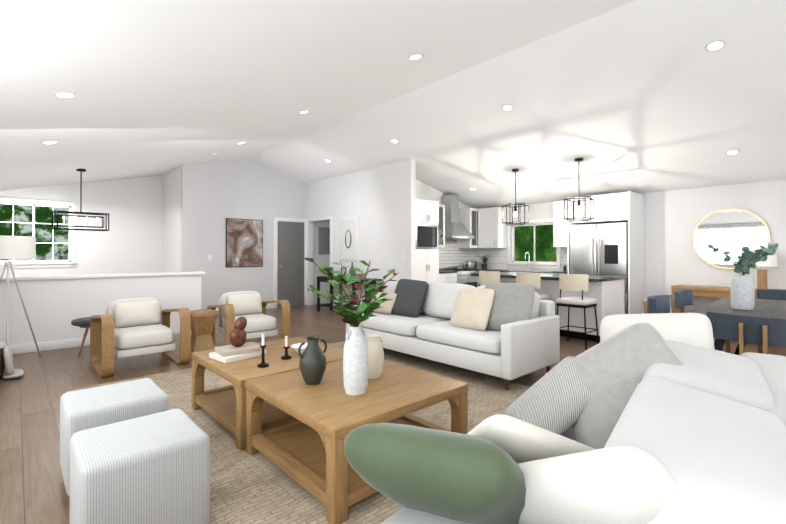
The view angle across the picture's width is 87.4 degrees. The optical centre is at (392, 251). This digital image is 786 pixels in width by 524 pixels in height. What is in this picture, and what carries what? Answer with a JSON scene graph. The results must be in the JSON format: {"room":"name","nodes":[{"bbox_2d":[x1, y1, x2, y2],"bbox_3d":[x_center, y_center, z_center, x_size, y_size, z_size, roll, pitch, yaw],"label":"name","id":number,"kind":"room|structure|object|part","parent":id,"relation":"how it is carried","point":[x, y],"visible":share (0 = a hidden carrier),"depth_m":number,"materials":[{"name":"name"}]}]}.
{"room":"living room","nodes":[
{"label":"living room","id":0,"kind":"room"},
{"bbox_2d":[0,175,162,276],"bbox_3d":[-6.526,-0.436,8.323,3.560,3.500,0.150,0,0,-43],"label":"wall","id":1,"kind":"structure","parent":0,"point":[130,240],"depth_m":8.76,"materials":[{"name":"white paint"}]},
{"bbox_2d":[0,197,77,267],"bbox_3d":[-6.905,-0.343,7.907,1.340,1.310,0.150,0,0,-43],"label":"window","id":2,"kind":"structure","parent":1,"relation":"in","point":[53,263],"depth_m":8.03,"materials":[{"name":"white wood"}]},
{"bbox_2d":[0,271,204,345],"bbox_3d":[-4.331,0.812,5.695,3.250,0.975,0.190,0,0,-43],"label":"wall","id":3,"kind":"structure","parent":0,"point":[55,305],"depth_m":5.59,"materials":[{"name":"white paint"}]},
{"bbox_2d":[9,327,179,354],"bbox_3d":[-4.304,1.244,5.626,3.200,0.110,0.015,0,0,-43],"label":"baseboard","id":4,"kind":"structure","parent":3,"relation":"attached to","point":[42,346],"depth_m":5.43,"materials":[{"name":"white wood"}]},
{"bbox_2d":[163,166,180,271],"bbox_3d":[-4.741,-0.432,8.923,0.120,3.500,1.380,0,0,-43],"label":"wall","id":5,"kind":"structure","parent":0,"point":[172,221],"depth_m":8.83,"materials":[{"name":"white paint"}]},
{"bbox_2d":[181,159,329,308],"bbox_3d":[-2.702,-0.428,9.776,4.280,3.500,0.120,0,0,-43],"label":"wall","id":6,"kind":"structure","parent":0,"point":[214,195],"depth_m":8.96,"materials":[{"name":"grey paint"}]},
{"bbox_2d":[226,218,262,266],"bbox_3d":[-3.286,-0.191,9.133,0.830,1.060,0.032,0,0,-43],"label":"canvas art","id":7,"kind":"object","parent":6,"relation":"attached to","point":[244,242],"visible":0.89,"depth_m":9.11,"materials":[{"name":"brown fabric"}]},
{"bbox_2d":[215,304,273,310],"bbox_3d":[-3.465,1.263,8.975,1.845,0.110,0.015,0,0,-43],"label":"baseboard","id":8,"kind":"structure","parent":6,"relation":"attached to","point":[269,306],"depth_m":9.51,"materials":[{"name":"white wood"}]},
{"bbox_2d":[274,217,306,307],"bbox_3d":[-2.430,0.261,9.881,0.887,2.125,0.088,0,0,-43],"label":"door","id":9,"kind":"structure","parent":6,"relation":"in","point":[290,261],"depth_m":9.89,"materials":[{"name":"grey paint"}]},
{"bbox_2d":[307,215,331,304],"bbox_3d":[-1.759,0.250,9.796,0.020,2.145,1.090,0,0,-43],"label":"trim","id":10,"kind":"structure","parent":6,"relation":"attached to","point":[319,218],"depth_m":10.07,"materials":[{"name":"white wood"}]},
{"bbox_2d":[318,227,329,254],"bbox_3d":[-1.755,-0.273,10.548,0.360,0.700,0.018,0,0,-43],"label":"electrical panel","id":11,"kind":"object","parent":6,"relation":"attached to","point":[323,240],"depth_m":10.53,"materials":[{"name":"grey metal"}]},
{"bbox_2d":[307,159,415,305],"bbox_3d":[-0.914,-0.432,8.947,0.168,3.500,3.760,0,0,-43],"label":"wall","id":12,"kind":"structure","parent":0,"point":[380,202],"depth_m":8.40,"materials":[{"name":"white paint"}]},
{"bbox_3d":[-0.959,-0.268,8.905,0.046,0.930,0.640,0,0,-43],"label":"oval framed art","id":13,"kind":"part","parent":12,"relation":"part of"},
{"bbox_3d":[-0.248,0.123,8.157,0.007,0.120,0.120,0,0,-43],"label":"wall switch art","id":14,"kind":"part","parent":12,"relation":"part of"},
{"bbox_2d":[0,303,785,523],"bbox_3d":[-0.411,1.360,5.747,9.700,0.120,13.300,0,0,-43],"label":"floor","id":15,"kind":"structure","parent":0,"point":[32,489],"depth_m":3.82,"materials":[{"name":"brown wood"}]},
{"bbox_2d":[0,342,23,378],"bbox_3d":[-4.085,1.092,4.142,0.545,0.397,0.430,0,0,-43],"label":"basket","id":16,"kind":"object","parent":15,"relation":"on","point":[6,362],"visible":1,"depth_m":4.13,"materials":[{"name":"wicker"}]},
{"bbox_2d":[0,235,40,356],"bbox_3d":[-4.396,0.560,4.695,0.604,1.472,0.588,0,0,-43],"label":"tripod floor lamp","id":17,"kind":"object","parent":15,"relation":"on","point":[17,247],"visible":0.96,"depth_m":4.66,"materials":[{"name":"white fabric"}]},
{"bbox_2d":[71,317,90,356],"bbox_3d":[-3.781,1.068,5.235,0.500,0.463,0.400,0,0,-43],"label":"round stool","id":18,"kind":"object","parent":15,"relation":"on","point":[84,322],"visible":0.31,"depth_m":5.06,"materials":[{"name":"grey fabric"}]},
{"bbox_2d":[90,309,117,377],"bbox_3d":[-3.208,0.984,4.526,0.105,0.650,0.892,0,0,-43],"label":"armrest","id":19,"kind":"object","parent":15,"relation":"on","point":[103,328],"depth_m":4.30,"materials":[{"name":"brown wood"}]},
{"bbox_2d":[107,297,177,357],"bbox_3d":[-2.937,0.842,4.775,0.560,0.564,0.798,0,0,-43],"label":"armchair","id":20,"kind":"object","parent":15,"relation":"on","point":[127,327],"depth_m":4.69,"materials":[{"name":"white fabric"}]},
{"bbox_2d":[162,308,190,364],"bbox_3d":[-2.667,0.987,5.023,0.105,0.650,0.892,0,0,-43],"label":"armrest","id":21,"kind":"object","parent":15,"relation":"on","point":[185,317],"depth_m":4.71,"materials":[{"name":"brown wood"}]},
{"bbox_2d":[190,309,218,359],"bbox_3d":[-2.375,1.016,5.101,0.320,0.560,0.320,0,0,-43],"label":"pedestal side table","id":22,"kind":"object","parent":15,"relation":"on","point":[202,322],"visible":0.75,"depth_m":5.01,"materials":[{"name":"brown wood"}]},
{"bbox_2d":[207,291,289,346],"bbox_3d":[-2.001,0.940,5.662,0.840,0.750,0.892,0,0,-39],"label":"armchair","id":23,"kind":"object","parent":15,"relation":"on","point":[250,306],"visible":0.83,"depth_m":5.56,"materials":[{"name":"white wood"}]},
{"bbox_2d":[65,341,529,523],"bbox_3d":[-0.402,1.280,3.333,3.250,0.012,4.230,0,0,-43],"label":"rug","id":24,"kind":"object","parent":15,"relation":"on","point":[256,488],"visible":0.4,"depth_m":2.46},
{"bbox_2d":[60,378,168,495],"bbox_3d":[-1.611,1.043,2.382,0.470,0.450,0.470,0,0,-43],"label":"ottoman","id":25,"kind":"object","parent":24,"relation":"on","point":[85,409],"visible":0.42,"depth_m":2.25,"materials":[{"name":"fabric"}]},
{"bbox_2d":[69,409,209,523],"bbox_3d":[-1.138,1.040,1.852,0.470,0.450,0.470,0,0,-43],"label":"ottoman","id":26,"kind":"object","parent":24,"relation":"on","point":[152,469],"visible":1,"depth_m":1.72,"materials":[{"name":"fabric"}]},
{"bbox_2d":[191,336,343,449],"bbox_3d":[-0.940,1.048,3.322,1.000,0.450,1.000,0,0,-43],"label":"coffee table","id":27,"kind":"object","parent":24,"relation":"on","point":[225,406],"visible":0.35,"depth_m":3.05,"materials":[{"name":"brown wood"}]},
{"bbox_2d":[209,317,265,362],"bbox_3d":[-1.213,0.667,3.223,0.275,0.308,0.351,0,0,42],"label":"books","id":28,"kind":"object","parent":27,"relation":"on","point":[238,349],"visible":0.96,"depth_m":3.18,"materials":[{"name":"white paper"}]},
{"bbox_2d":[257,334,268,367],"bbox_3d":[-0.928,0.704,2.942,0.080,0.230,0.078,0,0,-43],"label":"candlestick","id":29,"kind":"object","parent":27,"relation":"on","point":[262,364],"visible":1,"depth_m":2.93,"materials":[{"name":"black metal"}]},
{"bbox_2d":[281,336,291,359],"bbox_3d":[-0.820,0.736,3.163,0.080,0.170,0.078,0,0,-43],"label":"candlestick","id":30,"kind":"object","parent":27,"relation":"on","point":[286,356],"visible":1,"depth_m":3.15,"materials":[{"name":"black metal"}]},
{"bbox_2d":[291,343,307,353],"bbox_3d":[-0.727,0.794,3.357,0.210,0.055,0.210,0,0,-43],"label":"bowl","id":31,"kind":"object","parent":27,"relation":"on","point":[295,347],"visible":0.33,"depth_m":3.38,"materials":[{"name":"white ceramic"}]},
{"bbox_2d":[245,360,467,523],"bbox_3d":[-0.236,1.044,2.584,1.000,0.450,1.000,0,0,-43],"label":"coffee table","id":32,"kind":"object","parent":24,"relation":"on","point":[304,448],"visible":0.65,"depth_m":2.35,"materials":[{"name":"brown wood"}]},
{"bbox_2d":[298,336,326,384],"bbox_3d":[-0.499,0.675,2.562,0.204,0.284,0.168,0,0,-43],"label":"jug vase","id":33,"kind":"object","parent":32,"relation":"on","point":[312,364],"visible":1,"depth_m":2.51,"materials":[{"name":"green ceramic"}]},
{"bbox_2d":[304,258,397,395],"bbox_3d":[-0.216,0.425,2.434,0.673,0.782,0.620,0,0,-43],"label":"vase","id":34,"kind":"object","parent":32,"relation":"on","point":[355,365],"visible":1,"depth_m":2.34,"materials":[{"name":"ceramic"}]},
{"bbox_2d":[365,334,383,378],"bbox_3d":[-0.133,0.683,2.681,0.166,0.270,0.150,0,0,-43],"label":"jar","id":35,"kind":"object","parent":32,"relation":"on","point":[375,356],"visible":0.65,"depth_m":2.62,"materials":[{"name":"ceramic"}]},
{"bbox_2d":[346,279,559,389],"bbox_3d":[0.558,0.808,4.916,0.960,0.949,2.500,0,0,-43],"label":"sofa","id":36,"kind":"object","parent":24,"relation":"on","point":[507,332],"visible":0.94,"depth_m":4.26,"materials":[{"name":"white fabric"}]},
{"bbox_2d":[344,313,785,523],"bbox_3d":[0.926,0.789,1.613,1.209,0.950,2.250,0,0,37],"label":"sofa","id":37,"kind":"object","parent":24,"relation":"on","point":[664,418],"visible":1,"depth_m":1.07,"materials":[{"name":"white fabric"}]},
{"bbox_2d":[317,276,381,310],"bbox_3d":[-0.948,0.931,8.582,0.400,0.770,1.760,0,0,-43],"label":"console table","id":38,"kind":"object","parent":15,"relation":"on","point":[323,279],"visible":0.48,"depth_m":8.70,"materials":[{"name":"black wood"}]},
{"bbox_2d":[319,267,333,276],"bbox_3d":[-1.404,0.439,8.887,0.403,0.214,0.400,0,0,-43],"label":"potted plant","id":39,"kind":"object","parent":38,"relation":"on","point":[329,270],"visible":0.96,"depth_m":8.96,"materials":[{"name":"green plant"}]},
{"bbox_2d":[349,262,355,277],"bbox_3d":[-0.845,0.384,8.517,0.150,0.320,0.148,0,0,-43],"label":"bottle vase","id":40,"kind":"object","parent":38,"relation":"on","point":[352,271],"visible":0.67,"depth_m":8.48,"materials":[{"name":"glass"}]},
{"bbox_2d":[416,199,439,282],"bbox_3d":[0.452,0.163,8.086,0.674,2.300,0.618,0,0,-43],"label":"tall cabinet","id":41,"kind":"object","parent":15,"relation":"on","point":[427,211],"depth_m":7.87,"materials":[{"name":"white wood"}]},
{"bbox_2d":[440,271,455,282],"bbox_3d":[0.903,0.875,8.499,0.555,0.880,0.614,0,0,-43],"label":"base cabinet","id":42,"kind":"object","parent":15,"relation":"on","point":[445,276],"depth_m":8.28,"materials":[{"name":"white wood"}]},
{"bbox_2d":[439,266,478,286],"bbox_3d":[1.400,0.818,8.923,0.736,1.000,0.662,0,0,-43],"label":"range","id":43,"kind":"object","parent":15,"relation":"on","point":[464,276],"visible":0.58,"depth_m":8.75,"materials":[{"name":"silver metal"}]},
{"bbox_2d":[464,261,476,268],"bbox_3d":[1.765,0.302,9.392,0.291,0.183,0.170,0,0,-43],"label":"toaster","id":44,"kind":"object","parent":43,"relation":"on","point":[470,264],"visible":1,"depth_m":9.31,"materials":[{"name":"silver metal"}]},
{"bbox_2d":[479,271,499,285],"bbox_3d":[1.626,0.811,6.710,0.430,0.991,0.450,0,0,-43],"label":"bar stool","id":45,"kind":"object","parent":15,"relation":"on","point":[485,277],"visible":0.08,"depth_m":6.57,"materials":[{"name":"white fabric"}]},
{"bbox_2d":[516,272,549,299],"bbox_3d":[2.086,0.808,6.209,0.430,0.991,0.450,0,0,-43],"label":"bar stool","id":46,"kind":"object","parent":15,"relation":"on","point":[534,279],"visible":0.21,"depth_m":6.05,"materials":[{"name":"white fabric"}]},
{"bbox_2d":[482,276,624,341],"bbox_3d":[2.597,0.866,6.868,0.885,0.880,2.080,0,0,-43],"label":"kitchen island","id":47,"kind":"object","parent":15,"relation":"on","point":[606,292],"depth_m":6.09,"materials":[{"name":"white wood"}]},
{"bbox_2d":[471,272,626,283],"bbox_3d":[2.499,0.403,6.781,1.180,0.044,2.120,0,0,-43],"label":"island countertop","id":48,"kind":"structure","parent":47,"relation":"on","point":[510,275],"depth_m":6.23,"materials":[{"name":"black stone"}]},
{"bbox_2d":[556,274,598,349],"bbox_3d":[2.545,0.805,5.708,0.430,0.991,0.450,0,0,-43],"label":"bar stool","id":49,"kind":"object","parent":15,"relation":"on","point":[574,282],"visible":0.96,"depth_m":5.58,"materials":[{"name":"white fabric"}]},
{"bbox_2d":[570,222,627,313],"bbox_3d":[3.760,0.408,7.323,0.769,1.778,0.950,0,0,-43],"label":"refrigerator","id":50,"kind":"object","parent":15,"relation":"on","point":[599,249],"visible":0.5,"depth_m":7.04,"materials":[{"name":"grey metal"}]},
{"bbox_2d":[642,295,713,338],"bbox_3d":[2.695,0.865,3.917,0.525,0.852,0.529,0,0,-43],"label":"dining chair","id":51,"kind":"object","parent":15,"relation":"on","point":[656,304],"visible":0.15,"depth_m":4.08,"materials":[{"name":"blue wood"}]},
{"bbox_2d":[670,289,729,352],"bbox_3d":[3.395,0.869,4.559,0.525,0.852,0.529,0,0,-43],"label":"dining chair","id":52,"kind":"object","parent":15,"relation":"on","point":[679,299],"visible":0.27,"depth_m":4.69,"materials":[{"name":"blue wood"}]},
{"bbox_2d":[671,285,785,347],"bbox_3d":[5.029,0.922,6.181,0.440,0.760,1.340,0,0,-43],"label":"sideboard","id":53,"kind":"object","parent":15,"relation":"on","point":[712,291],"visible":0.29,"depth_m":6.21,"materials":[{"name":"brown wood"}]},
{"bbox_2d":[749,249,777,288],"bbox_3d":[5.292,0.249,5.897,0.340,0.580,0.340,0,0,-43],"label":"table lamp","id":54,"kind":"object","parent":53,"relation":"on","point":[771,261],"visible":0.54,"depth_m":5.83,"materials":[{"name":"brown wood"}]},
{"bbox_2d":[685,297,785,353],"bbox_3d":[3.466,0.914,3.743,2.200,0.771,1.000,0,0,-43],"label":"dining table","id":55,"kind":"object","parent":15,"relation":"on","point":[769,308],"visible":0.38,"depth_m":3.75,"materials":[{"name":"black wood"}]},
{"bbox_2d":[708,242,778,309],"bbox_3d":[3.219,0.221,3.813,0.544,0.613,0.523,0,0,-43],"label":"vase","id":56,"kind":"object","parent":55,"relation":"on","point":[743,291],"visible":1,"depth_m":3.73,"materials":[{"name":"white ceramic"}]},
{"bbox_2d":[707,311,785,355],"bbox_3d":[2.559,0.859,2.883,0.529,0.852,0.525,0,0,-43],"label":"dining chair","id":57,"kind":"object","parent":15,"relation":"on","point":[765,332],"visible":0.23,"depth_m":2.75,"materials":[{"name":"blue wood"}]},
{"bbox_2d":[757,289,785,353],"bbox_3d":[4.387,0.869,4.588,0.529,0.852,0.525,0,0,-43],"label":"dining chair","id":58,"kind":"object","parent":15,"relation":"on","point":[771,294],"visible":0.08,"depth_m":4.79,"materials":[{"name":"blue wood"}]},
{"bbox_2d":[0,0,785,208],"bbox_3d":[-0.411,-1.583,5.763,9.700,1.434,13.300,0,0,-43],"label":"ceiling","id":59,"kind":"structure","parent":0,"point":[635,96],"depth_m":4.35,"materials":[{"name":"paint"}]},
{"bbox_2d":[42,141,57,143],"bbox_3d":[-3.891,-1.240,4.672,0.148,0.041,0.146,0,0,38],"label":"recessed light","id":60,"kind":"object","parent":59,"relation":"in","point":[45,142],"depth_m":4.66,"materials":[{"name":"white"}]},
{"bbox_2d":[53,92,76,97],"bbox_3d":[-2.606,-1.248,3.272,0.148,0.041,0.146,0,0,38],"label":"recessed light","id":61,"kind":"object","parent":59,"relation":"in","point":[58,94],"depth_m":3.26,"materials":[{"name":"white"}]},
{"bbox_2d":[51,169,108,230],"bbox_3d":[-5.111,-0.850,6.740,0.735,0.995,0.285,0,0,-43],"label":"chandelier","id":62,"kind":"object","parent":59,"relation":"hanging from","point":[70,212],"visible":1,"depth_m":6.73,"materials":[{"name":"black metal"},{"name":"glass"}]},
{"bbox_2d":[408,54,423,59],"bbox_3d":[0.216,-1.845,3.898,0.148,0.041,0.146,0,0,38],"label":"recessed light","id":63,"kind":"object","parent":59,"relation":"in","point":[416,56],"depth_m":3.88,"materials":[{"name":"white"}]},
{"bbox_2d":[501,104,512,110],"bbox_3d":[1.481,-1.865,5.330,0.148,0.041,0.146,0,0,38],"label":"recessed light","id":64,"kind":"object","parent":59,"relation":"in","point":[507,107],"depth_m":5.32,"materials":[{"name":"white"}]},
{"bbox_2d":[502,169,528,224],"bbox_3d":[2.142,-0.950,7.193,0.364,0.966,0.364,0,0,-43],"label":"pendant light","id":65,"kind":"object","parent":59,"relation":"hanging from","point":[515,214],"visible":1,"depth_m":7.18,"materials":[{"name":"black metal"}]},
{"bbox_2d":[564,158,593,221],"bbox_3d":[2.885,-0.955,6.383,0.364,0.966,0.364,0,0,-43],"label":"pendant light","id":66,"kind":"object","parent":59,"relation":"hanging from","point":[579,208],"visible":1,"depth_m":6.37,"materials":[{"name":"black metal"}]},
{"bbox_2d":[705,40,725,50],"bbox_3d":[2.934,-1.874,3.746,0.148,0.041,0.146,0,0,38],"label":"recessed light","id":67,"kind":"object","parent":59,"relation":"in","point":[715,45],"depth_m":3.74,"materials":[{"name":"white"}]},
{"bbox_2d":[725,150,739,154],"bbox_3d":[4.494,-1.312,5.445,0.148,0.041,0.146,0,0,38],"label":"recessed light","id":68,"kind":"object","parent":59,"relation":"in","point":[731,152],"depth_m":5.44,"materials":[{"name":"white"}]},
{"bbox_2d":[416,179,470,208],"bbox_3d":[0.933,-0.432,9.040,2.680,3.500,0.120,0,0,-43],"label":"wall","id":69,"kind":"structure","parent":0,"point":[424,191],"depth_m":8.80,"materials":[{"name":"white paint"}]},
{"bbox_2d":[440,204,444,246],"bbox_3d":[0.792,-0.534,8.588,0.500,0.900,0.344,0,0,-43],"label":"upper cabinet","id":70,"kind":"object","parent":69,"relation":"attached to","point":[442,207],"depth_m":8.59,"materials":[{"name":"white wood"}]},
{"bbox_2d":[438,224,474,268],"bbox_3d":[1.218,-0.291,9.216,1.980,1.380,0.004,0,0,-43],"label":"tile backsplash","id":71,"kind":"structure","parent":69,"relation":"attached to","point":[451,253],"depth_m":9.38,"materials":[{"name":"white tile"}]},
{"bbox_2d":[442,194,473,238],"bbox_3d":[1.345,-0.759,8.991,0.760,0.954,0.500,0,0,-43],"label":"range hood","id":72,"kind":"object","parent":69,"relation":"attached to","point":[455,228],"visible":0.73,"depth_m":8.93,"materials":[{"name":"silver metal"}]},
{"bbox_2d":[458,208,479,246],"bbox_3d":[1.754,-0.530,9.445,0.358,0.900,0.382,0,0,-43],"label":"upper cabinet","id":73,"kind":"object","parent":69,"relation":"attached to","point":[469,217],"depth_m":9.34,"materials":[{"name":"white wood"}]},
{"bbox_2d":[475,268,569,273],"bbox_3d":[2.583,0.416,8.700,0.689,0.040,2.594,0,0,-43],"label":"countertop","id":74,"kind":"structure","parent":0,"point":[562,272],"depth_m":8.11,"materials":[{"name":"black stone"}]},
{"bbox_2d":[479,254,488,268],"bbox_3d":[2.067,0.228,9.483,0.268,0.332,0.258,0,0,-43],"label":"potted plant","id":75,"kind":"object","parent":74,"relation":"on","point":[484,265],"visible":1,"depth_m":9.42,"materials":[{"name":"green plant"}]},
{"bbox_2d":[504,179,785,312],"bbox_3d":[2.979,-0.432,8.902,0.150,3.500,13.050,0,0,-43],"label":"wall","id":76,"kind":"structure","parent":0,"point":[673,219],"depth_m":6.73,"materials":[{"name":"white paint"}]},
{"bbox_2d":[480,207,506,246],"bbox_3d":[2.224,-0.530,9.316,0.392,0.900,0.560,0,0,-43],"label":"upper cabinet","id":77,"kind":"object","parent":76,"relation":"attached to","point":[486,227],"depth_m":9.16,"materials":[{"name":"white wood"}]},
{"bbox_2d":[475,247,567,270],"bbox_3d":[2.838,-0.292,8.941,0.004,1.380,2.600,0,0,-43],"label":"tile backsplash","id":78,"kind":"structure","parent":76,"relation":"attached to","point":[497,258],"depth_m":9.40,"materials":[{"name":"white tile"}]},
{"bbox_2d":[506,219,560,268],"bbox_3d":[3.003,-0.158,8.801,0.150,1.030,1.250,0,0,-43],"label":"kitchen window","id":79,"kind":"structure","parent":76,"relation":"in","point":[537,264],"depth_m":8.85,"materials":[{"name":"white wood"}]},
{"bbox_2d":[553,200,579,246],"bbox_3d":[3.432,-0.537,8.036,0.344,0.900,0.460,0,0,-43],"label":"upper cabinet","id":80,"kind":"object","parent":76,"relation":"attached to","point":[561,228],"depth_m":7.98,"materials":[{"name":"white wood"}]},
{"bbox_2d":[568,196,599,224],"bbox_3d":[3.673,-0.755,7.567,0.624,0.470,0.558,0,0,-43],"label":"upper cabinet","id":81,"kind":"object","parent":76,"relation":"attached to","point":[570,204],"depth_m":7.45,"materials":[{"name":"white wood"}]},
{"bbox_2d":[592,191,643,222],"bbox_3d":[3.972,-0.757,7.241,0.624,0.470,0.558,0,0,-43],"label":"upper cabinet","id":82,"kind":"object","parent":76,"relation":"attached to","point":[628,206],"depth_m":7.02,"materials":[{"name":"white wood"}]},
{"bbox_2d":[692,208,770,268],"bbox_3d":[5.190,-0.197,6.349,0.022,0.940,0.940,0,0,-43],"label":"mirror","id":83,"kind":"object","parent":76,"relation":"attached to","point":[733,231],"visible":0.73,"depth_m":6.35,"materials":[{"name":"white mirror"}]},
{"label":"outside","id":84,"kind":"structure","parent":0,"visible":0},
{"bbox_2d":[0,204,68,259],"bbox_3d":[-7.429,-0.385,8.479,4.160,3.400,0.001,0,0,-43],"label":"outside view","id":85,"kind":"object","parent":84,"point":[43,236],"depth_m":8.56,"materials":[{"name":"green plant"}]},
{"bbox_2d":[515,225,555,261],"bbox_3d":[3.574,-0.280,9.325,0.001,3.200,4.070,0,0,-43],"label":"view from the kitchen","id":86,"kind":"structure","parent":84,"point":[524,244],"depth_m":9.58,"materials":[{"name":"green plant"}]}
]}

